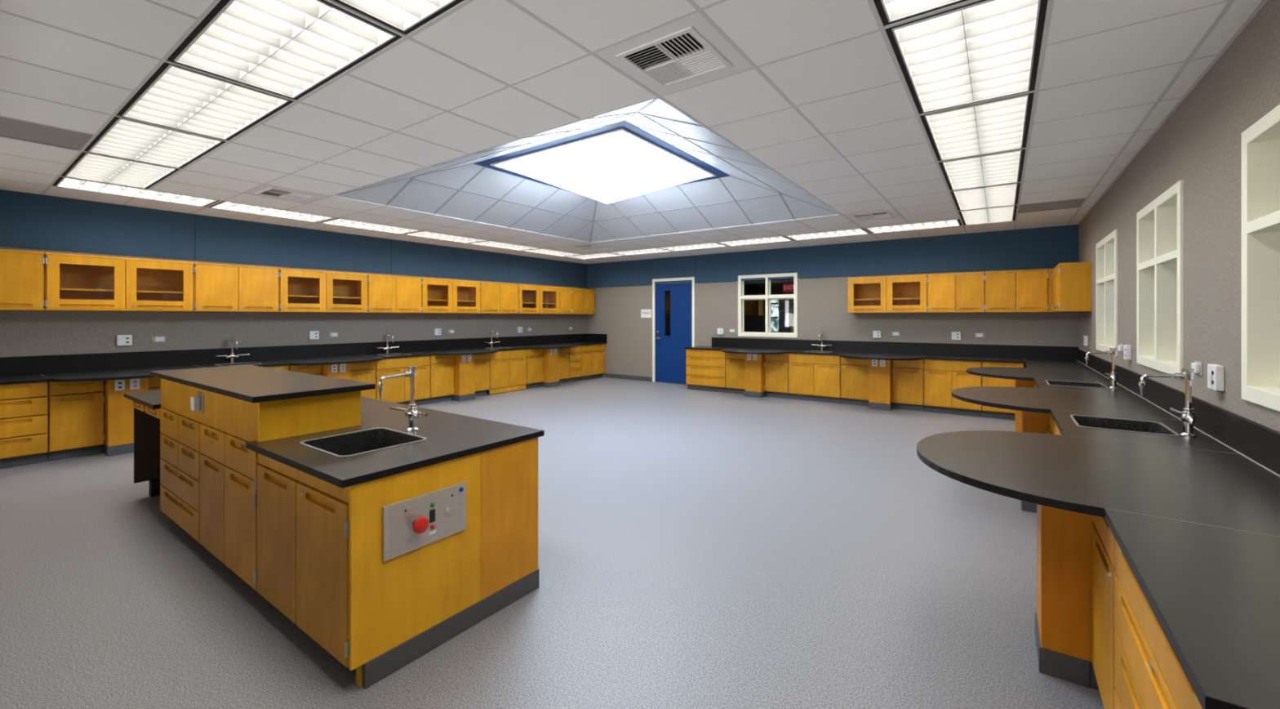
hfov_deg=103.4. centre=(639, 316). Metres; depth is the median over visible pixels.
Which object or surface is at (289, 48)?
ceiling light
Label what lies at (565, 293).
upper cabinet
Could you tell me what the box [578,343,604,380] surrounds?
base cabinet
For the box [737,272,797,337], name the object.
window
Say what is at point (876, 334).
outlet box
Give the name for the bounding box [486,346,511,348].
sink
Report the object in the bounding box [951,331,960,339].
outlet box
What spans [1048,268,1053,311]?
strip
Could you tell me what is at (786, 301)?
wall light
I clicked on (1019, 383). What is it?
support post
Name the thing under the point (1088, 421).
sink
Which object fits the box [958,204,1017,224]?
ceiling light
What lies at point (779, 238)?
ceiling light
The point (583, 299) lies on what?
upper cabinet
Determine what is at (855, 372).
base cabinet
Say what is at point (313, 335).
outlet box
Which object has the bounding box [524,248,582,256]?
ceiling light
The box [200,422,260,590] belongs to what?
base cabinet
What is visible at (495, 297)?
upper cabinet
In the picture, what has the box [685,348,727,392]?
base cabinet
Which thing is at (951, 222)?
ceiling light
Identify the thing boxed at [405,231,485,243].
ceiling light
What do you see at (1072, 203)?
ceiling vent
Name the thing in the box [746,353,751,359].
outlet
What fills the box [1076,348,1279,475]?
backsplash
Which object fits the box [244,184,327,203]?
ceiling vent
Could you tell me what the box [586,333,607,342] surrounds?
backsplash
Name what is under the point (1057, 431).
base cabinet
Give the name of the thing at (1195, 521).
countertop
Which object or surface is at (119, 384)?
outlet
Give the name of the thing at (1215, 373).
outlet box
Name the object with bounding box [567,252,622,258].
ceiling light
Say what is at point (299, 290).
upper cabinet
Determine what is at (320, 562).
base cabinet
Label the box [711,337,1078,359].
backsplash
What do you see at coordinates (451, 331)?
wall jack
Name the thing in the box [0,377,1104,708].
floor
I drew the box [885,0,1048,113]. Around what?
ceiling light
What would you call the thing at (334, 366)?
outlet
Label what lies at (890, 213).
ceiling vent
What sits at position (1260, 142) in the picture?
window
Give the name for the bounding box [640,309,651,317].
door sign
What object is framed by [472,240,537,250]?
ceiling light
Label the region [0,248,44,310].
upper cabinet
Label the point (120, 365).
countertop
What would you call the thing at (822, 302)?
wall
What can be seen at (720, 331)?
outlet box
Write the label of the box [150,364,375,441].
raised cabinet
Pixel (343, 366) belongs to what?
outlet
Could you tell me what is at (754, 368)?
support post
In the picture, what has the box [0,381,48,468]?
base cabinet
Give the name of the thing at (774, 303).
window
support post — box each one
[102,377,148,456]
[321,363,351,379]
[451,354,475,400]
[540,347,559,386]
[744,353,765,397]
[868,359,893,410]
[1015,379,1033,431]
[1020,410,1049,512]
[1035,503,1098,689]
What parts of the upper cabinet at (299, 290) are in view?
door, rail, rail, door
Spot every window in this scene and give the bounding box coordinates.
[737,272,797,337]
[770,299,778,332]
[1096,229,1117,355]
[1136,179,1183,373]
[1241,104,1279,411]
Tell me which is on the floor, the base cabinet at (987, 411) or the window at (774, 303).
the base cabinet at (987, 411)
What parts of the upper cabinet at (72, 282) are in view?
door, rail, rail, door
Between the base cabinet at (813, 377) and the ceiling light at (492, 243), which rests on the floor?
the base cabinet at (813, 377)
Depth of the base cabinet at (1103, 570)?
1.76 m
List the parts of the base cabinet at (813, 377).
door, door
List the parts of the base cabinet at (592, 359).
door, drawer, drawer, door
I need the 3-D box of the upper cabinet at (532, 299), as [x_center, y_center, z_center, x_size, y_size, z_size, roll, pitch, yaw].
[-2.279,-0.370,10.937,0.336,0.600,1.175,0,0,36]
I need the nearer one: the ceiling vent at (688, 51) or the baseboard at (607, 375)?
the ceiling vent at (688, 51)
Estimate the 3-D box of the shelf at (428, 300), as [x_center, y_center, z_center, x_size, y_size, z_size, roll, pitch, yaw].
[-3.527,-0.294,9.227,0.273,0.018,1.154,0,0,36]
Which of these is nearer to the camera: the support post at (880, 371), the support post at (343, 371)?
the support post at (343, 371)
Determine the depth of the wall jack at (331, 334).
7.79 m
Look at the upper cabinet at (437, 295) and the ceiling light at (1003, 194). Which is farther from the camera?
the upper cabinet at (437, 295)
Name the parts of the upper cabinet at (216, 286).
door, rail, rail, door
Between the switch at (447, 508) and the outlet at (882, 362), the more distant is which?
the outlet at (882, 362)
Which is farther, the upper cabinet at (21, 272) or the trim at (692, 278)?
the trim at (692, 278)
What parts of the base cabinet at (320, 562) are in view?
door, door, panel, control panel, panel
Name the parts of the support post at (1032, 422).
post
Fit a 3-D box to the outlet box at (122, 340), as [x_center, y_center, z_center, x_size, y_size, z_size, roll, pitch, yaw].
[-6.045,0.275,5.925,0.033,0.124,0.124,0,0,36]
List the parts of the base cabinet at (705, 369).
drawer, drawer, drawer, drawer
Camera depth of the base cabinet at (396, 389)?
8.07 m
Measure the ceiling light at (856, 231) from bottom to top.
0.118 m
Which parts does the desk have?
drawer, drawer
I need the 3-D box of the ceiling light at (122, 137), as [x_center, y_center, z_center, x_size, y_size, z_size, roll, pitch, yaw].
[-3.752,-1.370,3.896,1.199,0.118,0.592,0,0,36]
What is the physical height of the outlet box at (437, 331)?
0.124 m
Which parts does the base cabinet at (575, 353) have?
drawer, drawer, drawer, drawer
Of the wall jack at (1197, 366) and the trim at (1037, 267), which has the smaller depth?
the wall jack at (1197, 366)
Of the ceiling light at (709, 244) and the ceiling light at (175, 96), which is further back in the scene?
the ceiling light at (709, 244)
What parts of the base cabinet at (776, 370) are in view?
drawer, door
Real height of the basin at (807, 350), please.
0.224 m
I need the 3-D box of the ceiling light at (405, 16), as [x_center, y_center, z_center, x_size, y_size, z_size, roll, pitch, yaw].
[-0.775,-1.370,1.770,1.199,0.118,0.592,0,0,36]
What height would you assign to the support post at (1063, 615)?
0.814 m
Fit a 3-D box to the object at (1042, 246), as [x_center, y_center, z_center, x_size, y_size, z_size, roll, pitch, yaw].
[2.448,-1.020,9.856,9.262,0.589,0.012,0,0,36]
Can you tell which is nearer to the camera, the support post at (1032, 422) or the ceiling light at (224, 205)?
the support post at (1032, 422)
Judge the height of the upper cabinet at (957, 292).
0.600 m
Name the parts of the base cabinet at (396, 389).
door, door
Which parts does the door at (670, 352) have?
lite frame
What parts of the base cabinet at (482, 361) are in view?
drawer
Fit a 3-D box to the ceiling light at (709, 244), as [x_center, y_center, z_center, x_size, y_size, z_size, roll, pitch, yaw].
[0.995,-1.370,9.495,1.199,0.118,0.592,0,0,36]
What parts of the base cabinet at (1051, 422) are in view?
door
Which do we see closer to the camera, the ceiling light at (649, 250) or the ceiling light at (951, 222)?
the ceiling light at (951, 222)
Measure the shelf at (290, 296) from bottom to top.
0.018 m
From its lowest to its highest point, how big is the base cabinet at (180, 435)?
0.822 m
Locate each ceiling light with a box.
[52,176,220,206]
[61,151,179,188]
[84,116,226,168]
[116,62,293,140]
[167,0,402,99]
[208,200,335,222]
[320,217,419,233]
[333,0,463,34]
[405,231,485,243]
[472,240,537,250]
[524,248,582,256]
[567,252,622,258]
[610,248,671,254]
[659,242,726,250]
[717,235,791,245]
[786,228,870,239]
[864,218,961,232]
[873,0,967,26]
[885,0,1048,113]
[920,92,1034,160]
[938,148,1025,190]
[950,182,1020,210]
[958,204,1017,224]
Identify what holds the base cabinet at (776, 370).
on the floor
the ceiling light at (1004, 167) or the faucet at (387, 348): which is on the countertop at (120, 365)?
the faucet at (387, 348)
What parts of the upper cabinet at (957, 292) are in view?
door, rail, rail, door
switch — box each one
[429,508,435,522]
[444,506,451,512]
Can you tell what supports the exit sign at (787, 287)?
hanging from the ceiling
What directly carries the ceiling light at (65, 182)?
attached to the ceiling
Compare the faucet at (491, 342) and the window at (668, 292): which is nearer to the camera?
the faucet at (491, 342)
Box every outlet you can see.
[115,379,124,391]
[129,377,139,389]
[190,395,199,410]
[196,391,204,413]
[331,364,337,373]
[340,363,346,372]
[462,355,466,361]
[467,354,471,361]
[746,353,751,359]
[871,359,877,366]
[880,360,884,366]
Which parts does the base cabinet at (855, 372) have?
drawer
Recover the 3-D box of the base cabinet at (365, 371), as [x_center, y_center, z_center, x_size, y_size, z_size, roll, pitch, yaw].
[-4.403,1.053,7.712,0.626,0.814,0.433,0,0,36]
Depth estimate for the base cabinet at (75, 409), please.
5.22 m
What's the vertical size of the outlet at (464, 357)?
0.115 m
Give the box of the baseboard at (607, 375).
[605,373,652,381]
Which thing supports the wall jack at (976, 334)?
attached to the wall at (822, 302)
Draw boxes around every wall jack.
[151,336,165,342]
[329,332,337,337]
[448,328,453,333]
[892,331,899,335]
[974,332,983,337]
[1118,343,1123,352]
[1191,360,1202,375]
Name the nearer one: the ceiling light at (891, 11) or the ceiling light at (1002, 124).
the ceiling light at (891, 11)
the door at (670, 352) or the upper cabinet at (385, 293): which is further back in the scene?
the door at (670, 352)
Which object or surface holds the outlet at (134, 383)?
attached to the support post at (118, 410)
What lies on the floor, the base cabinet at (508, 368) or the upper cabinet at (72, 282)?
the base cabinet at (508, 368)
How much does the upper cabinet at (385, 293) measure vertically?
0.600 m
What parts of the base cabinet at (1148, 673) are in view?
drawer, drawer, drawer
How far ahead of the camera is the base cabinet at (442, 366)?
8.63 m
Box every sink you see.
[214,361,260,365]
[299,426,426,457]
[377,352,411,355]
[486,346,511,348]
[803,350,832,352]
[1045,379,1107,388]
[1070,414,1179,435]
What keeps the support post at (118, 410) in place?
on the floor
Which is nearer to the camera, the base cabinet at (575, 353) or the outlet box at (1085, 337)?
the outlet box at (1085, 337)
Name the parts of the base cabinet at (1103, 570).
drawer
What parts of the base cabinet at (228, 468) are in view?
drawer, door, door, drawer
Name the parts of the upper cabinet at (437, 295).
door, rail, rail, door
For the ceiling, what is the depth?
3.33 m
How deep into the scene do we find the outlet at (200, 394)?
3.00 m
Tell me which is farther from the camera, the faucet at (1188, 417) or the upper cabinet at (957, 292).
the upper cabinet at (957, 292)
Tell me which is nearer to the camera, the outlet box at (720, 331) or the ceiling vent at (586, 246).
the ceiling vent at (586, 246)
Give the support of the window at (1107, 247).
in the wall at (1199, 144)
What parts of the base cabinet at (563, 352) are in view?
drawer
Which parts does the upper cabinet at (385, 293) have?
door, rail, rail, door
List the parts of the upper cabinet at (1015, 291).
door, rail, rail, door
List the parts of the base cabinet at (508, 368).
door, toe panel, door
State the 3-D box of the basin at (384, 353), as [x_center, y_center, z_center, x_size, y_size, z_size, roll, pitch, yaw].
[-4.009,0.728,8.256,0.340,0.224,0.400,0,0,36]
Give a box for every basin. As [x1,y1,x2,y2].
[380,353,408,355]
[805,350,831,351]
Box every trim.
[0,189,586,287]
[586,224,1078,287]
[586,266,1054,288]
[652,276,694,381]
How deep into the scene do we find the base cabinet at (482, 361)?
9.30 m
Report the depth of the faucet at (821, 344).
9.12 m
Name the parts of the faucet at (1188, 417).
spout, lever handle, lever handle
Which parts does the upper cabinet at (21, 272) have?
rail, rail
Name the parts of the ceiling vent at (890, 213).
frame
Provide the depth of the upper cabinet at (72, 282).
5.72 m
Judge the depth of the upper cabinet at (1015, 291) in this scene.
7.32 m
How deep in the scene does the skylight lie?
5.49 m
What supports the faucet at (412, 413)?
on the countertop at (449, 436)
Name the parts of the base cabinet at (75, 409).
drawer, door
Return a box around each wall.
[0,246,586,356]
[586,267,1078,377]
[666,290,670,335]
[744,278,793,332]
[1078,0,1279,431]
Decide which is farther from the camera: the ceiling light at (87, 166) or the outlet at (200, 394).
the ceiling light at (87, 166)
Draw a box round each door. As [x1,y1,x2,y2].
[655,282,692,383]
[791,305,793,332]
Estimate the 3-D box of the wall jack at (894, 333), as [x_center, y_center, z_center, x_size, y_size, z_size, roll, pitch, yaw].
[4.311,0.285,8.518,0.120,0.074,0.023,0,0,36]
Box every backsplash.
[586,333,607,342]
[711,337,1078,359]
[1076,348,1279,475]
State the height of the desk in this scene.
0.814 m
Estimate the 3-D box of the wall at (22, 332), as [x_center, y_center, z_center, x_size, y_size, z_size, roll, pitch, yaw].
[-4.354,-0.396,8.453,0.150,3.731,10.600,0,0,36]
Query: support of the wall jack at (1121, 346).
attached to the wall at (1199, 144)
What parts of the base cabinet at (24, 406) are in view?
drawer, drawer, drawer, drawer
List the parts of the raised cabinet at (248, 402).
panel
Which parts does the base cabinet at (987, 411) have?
door, drawer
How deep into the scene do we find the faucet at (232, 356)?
6.68 m
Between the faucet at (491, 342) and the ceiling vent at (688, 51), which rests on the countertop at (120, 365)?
the faucet at (491, 342)
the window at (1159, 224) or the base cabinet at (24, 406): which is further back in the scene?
the base cabinet at (24, 406)
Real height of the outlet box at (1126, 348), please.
0.124 m
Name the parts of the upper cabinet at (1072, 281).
door, door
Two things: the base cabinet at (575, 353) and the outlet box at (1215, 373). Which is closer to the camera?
the outlet box at (1215, 373)
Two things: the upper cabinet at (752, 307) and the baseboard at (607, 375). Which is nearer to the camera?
the baseboard at (607, 375)
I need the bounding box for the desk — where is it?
[132,400,160,497]
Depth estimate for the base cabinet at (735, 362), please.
9.57 m
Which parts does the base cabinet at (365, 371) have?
drawer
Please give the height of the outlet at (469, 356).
0.115 m
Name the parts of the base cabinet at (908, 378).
drawer, door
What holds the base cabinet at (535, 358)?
on the floor
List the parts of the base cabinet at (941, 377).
door, door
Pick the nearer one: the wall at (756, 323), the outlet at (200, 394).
the outlet at (200, 394)
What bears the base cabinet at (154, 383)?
on the floor
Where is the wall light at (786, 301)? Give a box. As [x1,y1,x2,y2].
[785,300,788,326]
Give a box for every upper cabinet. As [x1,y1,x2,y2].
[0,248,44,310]
[44,252,194,311]
[193,262,279,311]
[278,267,368,312]
[362,273,422,312]
[421,277,480,312]
[470,281,518,313]
[518,284,559,313]
[559,286,572,313]
[571,287,595,313]
[744,293,763,315]
[847,274,927,312]
[927,271,985,312]
[985,269,1048,311]
[1052,261,1091,311]
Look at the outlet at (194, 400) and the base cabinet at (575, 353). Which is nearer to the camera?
the outlet at (194, 400)
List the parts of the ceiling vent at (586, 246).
frame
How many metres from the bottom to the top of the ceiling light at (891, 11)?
0.118 m
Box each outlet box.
[116,334,132,345]
[309,330,319,339]
[434,328,440,335]
[517,326,522,332]
[717,328,723,334]
[872,330,880,337]
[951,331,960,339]
[1083,335,1088,345]
[1123,344,1131,359]
[1207,364,1224,391]
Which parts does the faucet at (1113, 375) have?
spout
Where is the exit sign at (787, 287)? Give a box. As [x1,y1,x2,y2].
[782,278,793,292]
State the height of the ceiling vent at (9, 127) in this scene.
0.012 m
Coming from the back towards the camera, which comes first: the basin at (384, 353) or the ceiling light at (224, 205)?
the basin at (384, 353)
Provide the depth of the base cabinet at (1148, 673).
1.30 m
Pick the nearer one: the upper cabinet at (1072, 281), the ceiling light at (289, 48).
the ceiling light at (289, 48)
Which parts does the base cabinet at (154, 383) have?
door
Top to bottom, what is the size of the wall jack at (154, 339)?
0.074 m
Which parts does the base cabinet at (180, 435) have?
drawer, drawer, drawer, drawer, drawer, drawer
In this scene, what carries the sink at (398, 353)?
in the countertop at (120, 365)
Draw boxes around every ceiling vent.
[0,116,93,150]
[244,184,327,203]
[568,243,608,248]
[594,12,751,95]
[844,208,900,221]
[1017,197,1086,213]
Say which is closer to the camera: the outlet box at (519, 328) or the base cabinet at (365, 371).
the base cabinet at (365, 371)
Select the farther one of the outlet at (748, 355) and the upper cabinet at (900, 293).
the outlet at (748, 355)
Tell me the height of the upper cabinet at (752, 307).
0.600 m
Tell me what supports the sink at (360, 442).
in the countertop at (449, 436)
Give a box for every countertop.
[0,333,607,384]
[124,390,544,488]
[684,337,1279,708]
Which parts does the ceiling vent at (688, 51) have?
frame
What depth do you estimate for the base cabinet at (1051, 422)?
3.52 m
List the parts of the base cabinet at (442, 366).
drawer, door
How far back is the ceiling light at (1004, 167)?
4.58 m
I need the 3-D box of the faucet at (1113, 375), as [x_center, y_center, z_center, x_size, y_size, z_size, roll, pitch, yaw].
[4.052,0.441,4.362,0.246,0.348,0.275,0,0,-6]
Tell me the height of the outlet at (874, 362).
0.115 m
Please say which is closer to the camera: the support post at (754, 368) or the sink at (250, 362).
the sink at (250, 362)
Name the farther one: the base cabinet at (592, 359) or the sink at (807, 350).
the base cabinet at (592, 359)
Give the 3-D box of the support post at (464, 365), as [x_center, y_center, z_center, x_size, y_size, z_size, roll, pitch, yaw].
[-3.335,1.053,9.078,0.776,0.814,0.322,0,0,36]
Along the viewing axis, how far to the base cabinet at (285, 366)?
6.71 m
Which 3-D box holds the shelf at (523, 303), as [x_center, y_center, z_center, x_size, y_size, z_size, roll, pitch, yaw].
[-2.297,-0.294,10.950,0.273,0.018,1.139,0,0,36]
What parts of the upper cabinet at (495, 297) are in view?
door, rail, rail, door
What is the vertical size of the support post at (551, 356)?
0.814 m
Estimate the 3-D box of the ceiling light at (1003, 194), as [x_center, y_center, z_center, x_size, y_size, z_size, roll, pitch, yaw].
[3.830,-1.370,5.598,0.592,0.118,1.199,0,0,36]
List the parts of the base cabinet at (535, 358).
drawer, door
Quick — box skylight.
[473,120,729,203]
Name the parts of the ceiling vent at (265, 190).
frame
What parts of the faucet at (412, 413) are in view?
spout, lever handle, lever handle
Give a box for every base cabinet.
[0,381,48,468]
[47,380,105,461]
[148,377,160,391]
[160,407,200,542]
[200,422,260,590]
[254,437,539,688]
[265,364,288,370]
[288,364,321,375]
[351,360,375,398]
[375,355,431,404]
[427,355,454,403]
[475,353,489,395]
[488,348,526,394]
[509,348,543,388]
[559,347,568,383]
[566,345,581,382]
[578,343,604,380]
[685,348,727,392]
[725,352,744,394]
[764,353,789,398]
[787,353,841,403]
[840,356,869,405]
[891,359,924,411]
[923,359,982,416]
[982,361,1023,419]
[1047,413,1055,434]
[1055,423,1061,435]
[1091,515,1115,708]
[1114,537,1202,708]
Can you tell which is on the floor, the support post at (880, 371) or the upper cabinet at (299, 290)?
the support post at (880, 371)
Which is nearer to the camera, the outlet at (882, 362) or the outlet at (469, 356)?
the outlet at (882, 362)
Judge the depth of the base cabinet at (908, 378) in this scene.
7.88 m
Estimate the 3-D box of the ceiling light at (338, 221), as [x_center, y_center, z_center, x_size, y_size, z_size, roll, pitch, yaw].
[-3.894,-1.370,7.368,0.592,0.118,1.199,0,0,36]
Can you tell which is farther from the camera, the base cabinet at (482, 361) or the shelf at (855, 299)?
the base cabinet at (482, 361)
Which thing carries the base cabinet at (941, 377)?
on the floor
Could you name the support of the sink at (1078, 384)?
in the countertop at (1195, 521)
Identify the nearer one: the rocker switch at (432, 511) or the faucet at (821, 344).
the rocker switch at (432, 511)
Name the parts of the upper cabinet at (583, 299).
door, rail, door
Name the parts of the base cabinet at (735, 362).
drawer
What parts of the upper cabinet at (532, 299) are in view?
door, rail, rail, door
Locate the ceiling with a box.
[0,0,1267,263]
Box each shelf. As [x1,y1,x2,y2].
[59,288,182,293]
[288,294,360,298]
[426,299,475,302]
[522,302,555,304]
[853,297,919,300]
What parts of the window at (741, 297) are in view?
sash, sash, sash, sash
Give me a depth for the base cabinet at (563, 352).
11.04 m
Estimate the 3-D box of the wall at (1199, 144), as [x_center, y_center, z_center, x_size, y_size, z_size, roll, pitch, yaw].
[3.349,-0.396,2.954,0.220,3.731,10.600,0,0,36]
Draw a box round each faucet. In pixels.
[215,337,249,363]
[377,333,399,353]
[377,365,427,431]
[484,329,499,347]
[811,331,831,351]
[1084,347,1118,388]
[1137,368,1196,436]
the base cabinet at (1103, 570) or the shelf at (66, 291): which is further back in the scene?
the shelf at (66, 291)
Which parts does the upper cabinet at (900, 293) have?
door, rail, rail, door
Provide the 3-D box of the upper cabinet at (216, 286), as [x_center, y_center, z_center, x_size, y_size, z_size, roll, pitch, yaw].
[-5.335,-0.370,6.656,0.336,0.600,0.895,0,0,36]
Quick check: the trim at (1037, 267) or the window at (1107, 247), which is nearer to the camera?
the window at (1107, 247)
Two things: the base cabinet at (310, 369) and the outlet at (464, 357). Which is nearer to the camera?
the base cabinet at (310, 369)

